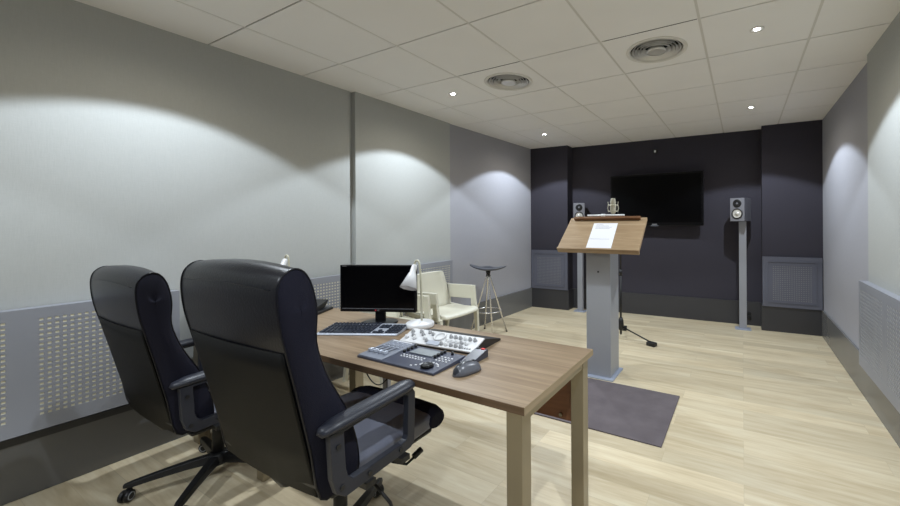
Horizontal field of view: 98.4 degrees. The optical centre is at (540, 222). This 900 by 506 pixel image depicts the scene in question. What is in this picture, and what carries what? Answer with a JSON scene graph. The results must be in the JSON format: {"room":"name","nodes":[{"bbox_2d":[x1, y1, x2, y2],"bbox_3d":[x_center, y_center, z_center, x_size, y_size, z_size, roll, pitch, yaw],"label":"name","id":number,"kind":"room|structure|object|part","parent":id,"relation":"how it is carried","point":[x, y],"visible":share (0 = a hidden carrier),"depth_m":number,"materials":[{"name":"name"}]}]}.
{"room":"studio","nodes":[
{"label":"studio","id":0,"kind":"room"},
{"bbox_2d":[0,0,249,359],"bbox_3d":[-2.955,-0.107,1.234,0.225,2.306,3.400,0,0,28],"label":"wall","id":1,"kind":"structure","parent":0,"point":[124,141],"depth_m":2.08,"materials":[{"name":"white paint"}]},
{"bbox_2d":[0,404,132,449],"bbox_3d":[-2.950,1.063,1.122,0.017,0.036,3.201,0,0,29],"label":"trim","id":2,"kind":"structure","parent":1,"relation":"attached to","point":[14,441],"depth_m":1.97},
{"bbox_2d":[0,290,179,441],"bbox_3d":[-2.781,0.708,1.227,0.070,0.590,2.445,0,0,28],"label":"perforated panel","id":3,"kind":"object","parent":1,"relation":"attached to","point":[57,364],"visible":0.59,"depth_m":1.87,"materials":[{"name":"metal"}]},
{"bbox_2d":[0,288,531,505],"bbox_3d":[-1.989,1.202,2.905,0.345,0.322,7.250,0,0,28],"label":"baseboard","id":4,"kind":"structure","parent":1,"relation":"attached to","point":[28,468],"depth_m":2.04,"materials":[{"name":"black paint"}]},
{"bbox_2d":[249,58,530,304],"bbox_3d":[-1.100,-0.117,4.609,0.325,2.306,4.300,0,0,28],"label":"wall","id":5,"kind":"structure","parent":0,"point":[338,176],"depth_m":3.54,"materials":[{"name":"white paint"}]},
{"bbox_2d":[310,260,452,318],"bbox_3d":[-1.572,0.737,3.441,0.049,0.597,2.250,0,0,28],"label":"perforated panel","id":6,"kind":"object","parent":5,"relation":"attached to","point":[325,287],"visible":0.09,"depth_m":3.16,"materials":[{"name":"metal"}]},
{"bbox_2d":[2,307,899,505],"bbox_3d":[-0.071,1.372,2.138,4.550,0.080,7.900,0,0,28],"label":"floor","id":7,"kind":"structure","parent":0,"point":[760,417],"depth_m":2.24,"materials":[{"name":"brown wood"}]},
{"bbox_2d":[90,265,245,505],"bbox_3d":[-1.733,0.769,2.003,0.726,1.146,0.748,0,0,29],"label":"office chair","id":8,"kind":"object","parent":7,"relation":"on","point":[133,305],"visible":0.64,"depth_m":1.67,"materials":[{"name":"black leather"}]},
{"bbox_3d":[-1.847,0.569,1.795,0.629,0.746,0.272,0,0,29],"label":"backrest","id":9,"kind":"part","parent":8,"relation":"part of","materials":[{"name":"black leather"}]},
{"bbox_3d":[-2.056,0.812,2.095,0.026,0.234,0.336,0,0,29],"label":"armrest","id":10,"kind":"part","parent":8,"relation":"part of","materials":[{"name":"grey plastic"}]},
{"bbox_3d":[-1.480,0.808,1.782,0.026,0.234,0.336,0,0,29],"label":"armrest","id":11,"kind":"part","parent":8,"relation":"part of","materials":[{"name":"grey plastic"}]},
{"bbox_3d":[-1.701,0.980,2.060,0.470,0.020,0.460,0,0,29],"label":"seat","id":12,"kind":"part","parent":8,"relation":"part of","materials":[{"name":"black plastic"}]},
{"bbox_2d":[180,259,443,505],"bbox_3d":[-0.817,0.727,1.495,0.726,1.219,0.741,0,0,28],"label":"office chair","id":13,"kind":"object","parent":7,"relation":"on","point":[252,324],"visible":1,"depth_m":1.18,"materials":[{"name":"black leather"}]},
{"bbox_3d":[-0.926,0.491,1.289,0.629,0.746,0.272,0,0,28],"label":"backrest","id":14,"kind":"part","parent":13,"relation":"part of","materials":[{"name":"black leather"}]},
{"bbox_3d":[-0.558,0.730,1.282,0.026,0.234,0.336,0,0,28],"label":"armrest","id":15,"kind":"part","parent":13,"relation":"part of","materials":[{"name":"grey plastic"}]},
{"bbox_3d":[-0.784,0.901,1.556,0.470,0.020,0.460,0,0,28],"label":"seat","id":16,"kind":"part","parent":13,"relation":"part of","materials":[{"name":"black plastic"}]},
{"bbox_3d":[-0.635,1.004,1.423,0.209,0.128,0.021,0,0,19],"label":"height lever","id":17,"kind":"part","parent":13,"relation":"part of","materials":[{"name":"black plastic"}]},
{"bbox_3d":[-0.783,0.849,1.558,0.524,0.091,0.530,0,0,28],"label":"seat","id":18,"kind":"part","parent":13,"relation":"part of","materials":[{"name":"grey leather"}]},
{"bbox_3d":[-0.583,0.942,1.528,0.214,0.047,0.058,0,0,-6],"label":"tilt lever","id":19,"kind":"part","parent":13,"relation":"part of","materials":[{"name":"black plastic"}]},
{"bbox_2d":[343,295,431,387],"bbox_3d":[-1.309,0.933,3.319,0.528,0.812,0.578,0,0,29],"label":"armchair","id":20,"kind":"object","parent":7,"relation":"on","point":[426,299],"visible":0.14,"depth_m":3.47,"materials":[{"name":"beige plastic"}]},
{"bbox_3d":[-1.619,1.131,3.191,0.108,0.420,0.032,0,0,29],"label":"leg","id":21,"kind":"part","parent":20,"relation":"part of","materials":[{"name":"beige plastic"}]},
{"bbox_3d":[-1.251,1.129,2.986,0.069,0.420,0.032,0,0,29],"label":"leg","id":22,"kind":"part","parent":20,"relation":"part of","materials":[{"name":"beige plastic"}]},
{"bbox_3d":[-1.482,0.732,3.414,0.124,0.407,0.476,0,0,29],"label":"backrest","id":23,"kind":"part","parent":20,"relation":"part of","materials":[{"name":"beige plastic"}]},
{"bbox_3d":[-1.192,0.807,3.568,0.463,0.274,0.028,0,0,29],"label":"armrest","id":24,"kind":"part","parent":20,"relation":"part of","materials":[{"name":"beige plastic"}]},
{"bbox_2d":[193,306,592,505],"bbox_3d":[-0.946,0.961,2.029,2.368,0.744,0.624,0,0,28],"label":"desk","id":25,"kind":"object","parent":7,"relation":"on","point":[519,377],"visible":0.45,"depth_m":1.61,"materials":[{"name":"brown wood"}]},
{"bbox_3d":[-2.084,0.981,2.335,0.060,0.717,0.060,0,0,28],"label":"leg","id":26,"kind":"part","parent":25,"relation":"part of","materials":[{"name":"metal"}]},
{"bbox_3d":[-1.442,0.978,1.993,0.060,0.717,0.060,0,0,28],"label":"leg","id":27,"kind":"part","parent":25,"relation":"part of","materials":[{"name":"wood"}]},
{"bbox_2d":[280,255,289,266],"bbox_3d":[-1.707,0.404,2.553,0.165,0.379,0.166,0,0,22],"label":"desk lamp","id":28,"kind":"object","parent":25,"relation":"on","point":[284,260],"visible":0.25,"depth_m":2.57,"materials":[{"name":"white plastic"}]},
{"bbox_3d":[-1.758,0.317,2.538,0.091,0.150,0.107,0,0,-16],"label":"lamp shade","id":29,"kind":"part","parent":28,"relation":"part of","materials":[{"name":"white plastic"}]},
{"bbox_3d":[-1.718,0.394,2.577,0.059,0.359,0.013,0,0,18],"label":"stem","id":30,"kind":"part","parent":28,"relation":"part of","materials":[{"name":"beige"}]},
{"bbox_2d":[316,299,332,314],"bbox_3d":[-1.518,0.544,2.519,0.185,0.097,0.190,0,0,0],"label":"desk phone","id":31,"kind":"object","parent":25,"relation":"on","point":[321,303],"visible":0.21,"depth_m":2.55,"materials":[{"name":"black plastic"}]},
{"bbox_3d":[-1.193,0.976,2.461,0.060,0.717,0.060,0,0,28],"label":"leg","id":32,"kind":"part","parent":25,"relation":"part of","materials":[{"name":"wood"}]},
{"bbox_2d":[317,322,406,335],"bbox_3d":[-0.957,0.576,2.063,0.436,0.027,0.174,0,0,3],"label":"keyboard","id":33,"kind":"object","parent":25,"relation":"on","point":[338,329],"visible":0.95,"depth_m":2.03,"materials":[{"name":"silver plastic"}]},
{"bbox_2d":[366,373,387,386],"bbox_3d":[-1.028,0.973,2.356,0.247,0.690,0.014,0,0,30],"label":"cable","id":34,"kind":"object","parent":25,"relation":"hanging from","point":[366,373],"visible":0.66,"depth_m":2.34,"materials":[{"name":"black rubber"}]},
{"bbox_2d":[340,265,416,323],"bbox_3d":[-0.949,0.418,2.227,0.428,0.342,0.216,0,0,-19],"label":"computer monitor","id":35,"kind":"object","parent":25,"relation":"on","point":[377,289],"visible":0.89,"depth_m":2.21,"materials":[{"name":"black plastic"}]},
{"bbox_2d":[357,339,465,375],"bbox_3d":[-0.559,0.572,1.640,0.444,0.031,0.196,0,0,28],"label":"control console","id":36,"kind":"object","parent":25,"relation":"on","point":[397,353],"visible":0.99,"depth_m":1.62,"materials":[{"name":"grey plastic"}]},
{"bbox_2d":[400,260,433,329],"bbox_3d":[-0.688,0.399,2.143,0.165,0.379,0.166,0,0,22],"label":"desk lamp","id":37,"kind":"object","parent":25,"relation":"on","point":[410,282],"visible":0.97,"depth_m":2.13,"materials":[{"name":"white plastic"}]},
{"bbox_3d":[-0.740,0.312,2.128,0.091,0.150,0.107,0,0,-16],"label":"lamp shade","id":38,"kind":"part","parent":37,"relation":"part of","materials":[{"name":"white plastic"}]},
{"bbox_3d":[-0.699,0.389,2.166,0.059,0.359,0.013,0,0,18],"label":"stem","id":39,"kind":"part","parent":37,"relation":"part of","materials":[{"name":"beige metal"}]},
{"bbox_2d":[400,328,500,353],"bbox_3d":[-0.441,0.556,1.868,0.424,0.061,0.245,0,0,25],"label":"mixer","id":40,"kind":"object","parent":25,"relation":"on","point":[464,343],"visible":0.97,"depth_m":1.79,"materials":[{"name":"white plastic"}]},
{"bbox_2d":[452,359,480,377],"bbox_3d":[-0.287,0.563,1.486,0.070,0.044,0.126,0,0,42],"label":"computer mouse","id":41,"kind":"object","parent":25,"relation":"on","point":[469,367],"visible":1,"depth_m":1.46,"materials":[{"name":"grey plastic"}]},
{"bbox_2d":[459,347,487,362],"bbox_3d":[-0.282,0.567,1.616,0.062,0.038,0.120,0,0,28],"label":"box","id":42,"kind":"object","parent":25,"relation":"on","point":[478,354],"visible":0.88,"depth_m":1.62,"materials":[{"name":"grey plastic"}]},
{"bbox_3d":[-0.070,0.970,1.262,0.060,0.717,0.060,0,0,28],"label":"leg","id":43,"kind":"part","parent":25,"relation":"part of","materials":[{"name":"wood"}]},
{"bbox_3d":[-0.507,0.766,2.096,1.493,0.298,0.018,0,0,28],"label":"modesty panel","id":44,"kind":"part","parent":25,"relation":"part of","materials":[{"name":"brown wood"}]},
{"bbox_3d":[0.053,0.632,1.496,0.056,0.040,0.468,0,0,28],"label":"rail","id":45,"kind":"part","parent":25,"relation":"part of","materials":[{"name":"wood"}]},
{"bbox_3d":[0.179,0.969,1.730,0.060,0.717,0.060,0,0,28],"label":"leg","id":46,"kind":"part","parent":25,"relation":"part of","materials":[{"name":"wood"}]},
{"bbox_2d":[406,271,479,330],"bbox_3d":[-0.991,0.932,3.915,0.528,0.812,0.578,0,0,30],"label":"armchair","id":47,"kind":"object","parent":7,"relation":"on","point":[434,285],"visible":0.76,"depth_m":4.03,"materials":[{"name":"beige plastic"}]},
{"bbox_3d":[-1.145,0.806,3.686,0.463,0.274,0.028,0,0,30],"label":"armrest","id":48,"kind":"part","parent":47,"relation":"part of","materials":[{"name":"beige plastic"}]},
{"bbox_3d":[-1.162,0.730,4.013,0.124,0.407,0.476,0,0,30],"label":"backrest","id":49,"kind":"part","parent":47,"relation":"part of","materials":[{"name":"beige plastic"}]},
{"bbox_3d":[-0.955,0.909,3.894,0.443,0.054,0.489,0,0,30],"label":"seat","id":50,"kind":"part","parent":47,"relation":"part of","materials":[{"name":"beige plastic"}]},
{"bbox_3d":[-0.869,0.805,4.162,0.463,0.274,0.028,0,0,30],"label":"armrest","id":51,"kind":"part","parent":47,"relation":"part of","materials":[{"name":"beige plastic"}]},
{"bbox_3d":[-0.676,1.126,4.037,0.069,0.420,0.032,0,0,30],"label":"leg","id":52,"kind":"part","parent":47,"relation":"part of","materials":[{"name":"beige plastic"}]},
{"bbox_2d":[470,264,507,332],"bbox_3d":[-0.627,0.918,4.575,0.433,0.835,0.364,0,0,21],"label":"bar stool","id":53,"kind":"object","parent":7,"relation":"on","point":[487,269],"visible":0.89,"depth_m":4.54,"materials":[{"name":"grey metal"}]},
{"bbox_3d":[-0.738,0.970,4.535,0.218,0.722,0.092,0,0,0],"label":"leg","id":54,"kind":"part","parent":53,"relation":"part of","materials":[{"name":"silver metal"}]},
{"bbox_3d":[-0.667,0.969,4.686,0.019,0.722,0.231,0,0,-20],"label":"leg","id":55,"kind":"part","parent":53,"relation":"part of","materials":[{"name":"silver metal"}]},
{"bbox_3d":[-0.629,0.538,4.575,0.444,0.075,0.350,0,0,0],"label":"seat","id":56,"kind":"part","parent":53,"relation":"part of","materials":[{"name":"grey"}]},
{"bbox_3d":[-0.586,0.969,4.464,0.019,0.722,0.231,0,0,-20],"label":"leg","id":57,"kind":"part","parent":53,"relation":"part of","materials":[{"name":"silver metal"}]},
{"bbox_3d":[-0.516,0.969,4.616,0.231,0.722,0.019,0,0,-20],"label":"leg","id":58,"kind":"part","parent":53,"relation":"part of","materials":[{"name":"silver metal"}]},
{"bbox_2d":[573,253,586,312],"bbox_3d":[0.601,0.661,5.702,0.176,1.336,0.135,0,0,26],"label":"post","id":59,"kind":"object","parent":7,"relation":"on","point":[580,256],"visible":0.72,"depth_m":5.69,"materials":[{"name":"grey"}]},
{"bbox_2d":[573,203,584,217],"bbox_3d":[0.585,-0.150,5.696,0.166,0.285,0.226,0,0,8],"label":"loudspeaker","id":60,"kind":"object","parent":59,"relation":"on","point":[578,208],"visible":0.74,"depth_m":5.59,"materials":[{"name":"grey plastic"}]},
{"bbox_2d":[557,214,646,381],"bbox_3d":[0.566,0.623,3.380,0.723,1.412,0.430,0,0,28],"label":"lectern","id":61,"kind":"object","parent":7,"relation":"on","point":[602,301],"visible":0.87,"depth_m":3.28,"materials":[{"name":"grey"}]},
{"bbox_2d":[586,223,617,247],"bbox_3d":[0.538,0.110,3.307,0.232,0.211,0.241,0,0,28],"label":"paper sheet","id":62,"kind":"object","parent":61,"relation":"on","point":[602,234],"visible":1,"depth_m":3.30,"materials":[{"name":"white paper"}]},
{"bbox_3d":[0.559,1.323,3.363,0.270,0.012,0.315,0,0,28],"label":"foot plate","id":63,"kind":"part","parent":61,"relation":"part of","materials":[{"name":"blue"}]},
{"bbox_2d":[534,378,679,447],"bbox_3d":[0.305,1.326,2.873,1.322,0.008,0.740,0,0,28],"label":"rug","id":64,"kind":"object","parent":7,"relation":"on","point":[641,415],"visible":0.54,"depth_m":2.64,"materials":[{"name":"grey fabric"}]},
{"bbox_2d":[619,254,656,346],"bbox_3d":[1.006,0.646,4.404,0.747,1.360,0.662,0,0,28],"label":"microphone stand","id":65,"kind":"object","parent":7,"relation":"on","point":[622,327],"visible":0.8,"depth_m":4.36,"materials":[{"name":"black metal"}]},
{"bbox_2d":[607,198,618,213],"bbox_3d":[0.841,-0.152,4.367,0.130,0.263,0.127,0,0,28],"label":"microphone","id":66,"kind":"object","parent":65,"relation":"attached to","point":[612,205],"visible":0.98,"depth_m":4.34,"materials":[{"name":"beige"}]},
{"bbox_3d":[1.071,1.244,4.224,0.016,0.111,0.384,0,0,-42],"label":"leg","id":67,"kind":"part","parent":65,"relation":"part of","materials":[{"name":"black metal"}]},
{"bbox_2d":[735,221,751,330],"bbox_3d":[2.514,0.650,4.710,0.176,1.336,0.135,0,0,26],"label":"post","id":68,"kind":"object","parent":7,"relation":"on","point":[742,224],"visible":1,"depth_m":4.69,"materials":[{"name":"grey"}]},
{"bbox_2d":[730,198,750,220],"bbox_3d":[2.485,-0.161,4.712,0.226,0.285,0.166,0,0,-42],"label":"loudspeaker","id":69,"kind":"object","parent":68,"relation":"on","point":[740,208],"visible":1,"depth_m":4.65,"materials":[{"name":"grey plastic"}]},
{"bbox_3d":[2.518,1.313,4.710,0.176,0.010,0.135,0,0,26],"label":"foot plate","id":70,"kind":"part","parent":68,"relation":"part of","materials":[{"name":"grey metal"}]},
{"bbox_2d":[75,0,899,148],"bbox_3d":[-0.115,-1.295,2.064,4.500,0.240,8.600,0,0,28],"label":"ceiling","id":71,"kind":"structure","parent":0,"point":[585,90],"depth_m":2.61,"materials":[{"name":"tile"}]},
{"bbox_2d":[484,61,532,90],"bbox_3d":[-0.265,-1.229,3.164,0.404,0.133,0.404,0,0,28],"label":"ceiling vent","id":72,"kind":"object","parent":71,"relation":"in","point":[505,81],"visible":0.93,"depth_m":3.17,"materials":[{"name":"white metal"}]},
{"bbox_2d":[626,23,687,62],"bbox_3d":[0.794,-1.235,2.600,0.404,0.133,0.404,0,0,28],"label":"ceiling vent","id":73,"kind":"object","parent":71,"relation":"in","point":[658,49],"visible":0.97,"depth_m":2.59,"materials":[{"name":"white metal"}]},
{"bbox_2d":[749,26,764,32],"bbox_3d":[1.324,-1.181,2.318,0.082,0.004,0.082,0,0,28],"label":"recessed light","id":74,"kind":"object","parent":71,"relation":"in","point":[756,29],"visible":1,"depth_m":2.32,"materials":[{"name":"white"}]},
{"bbox_2d":[531,120,822,301],"bbox_3d":[1.639,0.059,5.367,3.804,2.688,0.486,0,0,28],"label":"wall","id":75,"kind":"structure","parent":0,"point":[779,167],"depth_m":5.10,"materials":[{"name":"black paint"}]},
{"bbox_2d":[531,250,567,289],"bbox_3d":[0.137,0.728,5.894,0.612,0.603,0.027,0,0,26],"label":"perforated panel","id":76,"kind":"object","parent":75,"relation":"attached to","point":[549,268],"visible":1,"depth_m":5.88,"materials":[{"name":"grey metal"}]},
{"bbox_2d":[610,171,703,225],"bbox_3d":[1.613,-0.320,5.325,1.256,0.728,0.124,0,0,27],"label":"television","id":77,"kind":"object","parent":75,"relation":"attached to","point":[674,198],"visible":0.89,"depth_m":5.22,"materials":[{"name":"black plastic"}]},
{"bbox_2d":[532,288,821,335],"bbox_3d":[1.618,1.172,5.315,3.767,0.302,0.244,0,0,26],"label":"baseboard","id":78,"kind":"structure","parent":75,"relation":"attached to","point":[776,319],"depth_m":5.12,"materials":[{"name":"black paint"}]},
{"bbox_2d":[747,312,750,319],"bbox_3d":[2.678,1.197,4.862,0.044,0.100,0.040,0,0,28],"label":"wall socket","id":79,"kind":"object","parent":75,"relation":"attached to","point":[748,313],"visible":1,"depth_m":4.87,"materials":[{"name":"black plastic"}]},
{"bbox_2d":[762,256,822,310],"bbox_3d":[2.988,0.712,4.511,0.600,0.603,0.031,0,0,25],"label":"perforated panel","id":80,"kind":"object","parent":75,"relation":"attached to","point":[787,282],"visible":1,"depth_m":4.50,"materials":[{"name":"grey metal"}]},
{"bbox_3d":[2.983,0.712,4.500,0.500,0.503,0.006,0,0,25],"label":"moulding","id":81,"kind":"part","parent":80,"relation":"part of","materials":[{"name":"grey metal"}]},
{"bbox_2d":[822,12,899,347],"bbox_3d":[1.725,-0.133,1.233,0.315,2.306,7.800,0,0,28],"label":"wall","id":82,"kind":"structure","parent":0,"point":[861,130],"depth_m":2.95,"materials":[{"name":"white paint"}]},
{"bbox_2d":[822,310,899,447],"bbox_3d":[1.741,1.171,1.228,0.294,0.302,7.800,0,0,28],"label":"baseboard","id":83,"kind":"structure","parent":82,"relation":"attached to","point":[844,349],"depth_m":3.01,"materials":[{"name":"grey paint"}]},
{"bbox_2d":[859,280,899,412],"bbox_3d":[1.373,0.720,0.953,0.050,0.602,4.000,0,0,28],"label":"perforated panel","id":84,"kind":"object","parent":82,"relation":"attached to","point":[879,308],"visible":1,"depth_m":2.29,"materials":[{"name":"metal"}]}
]}

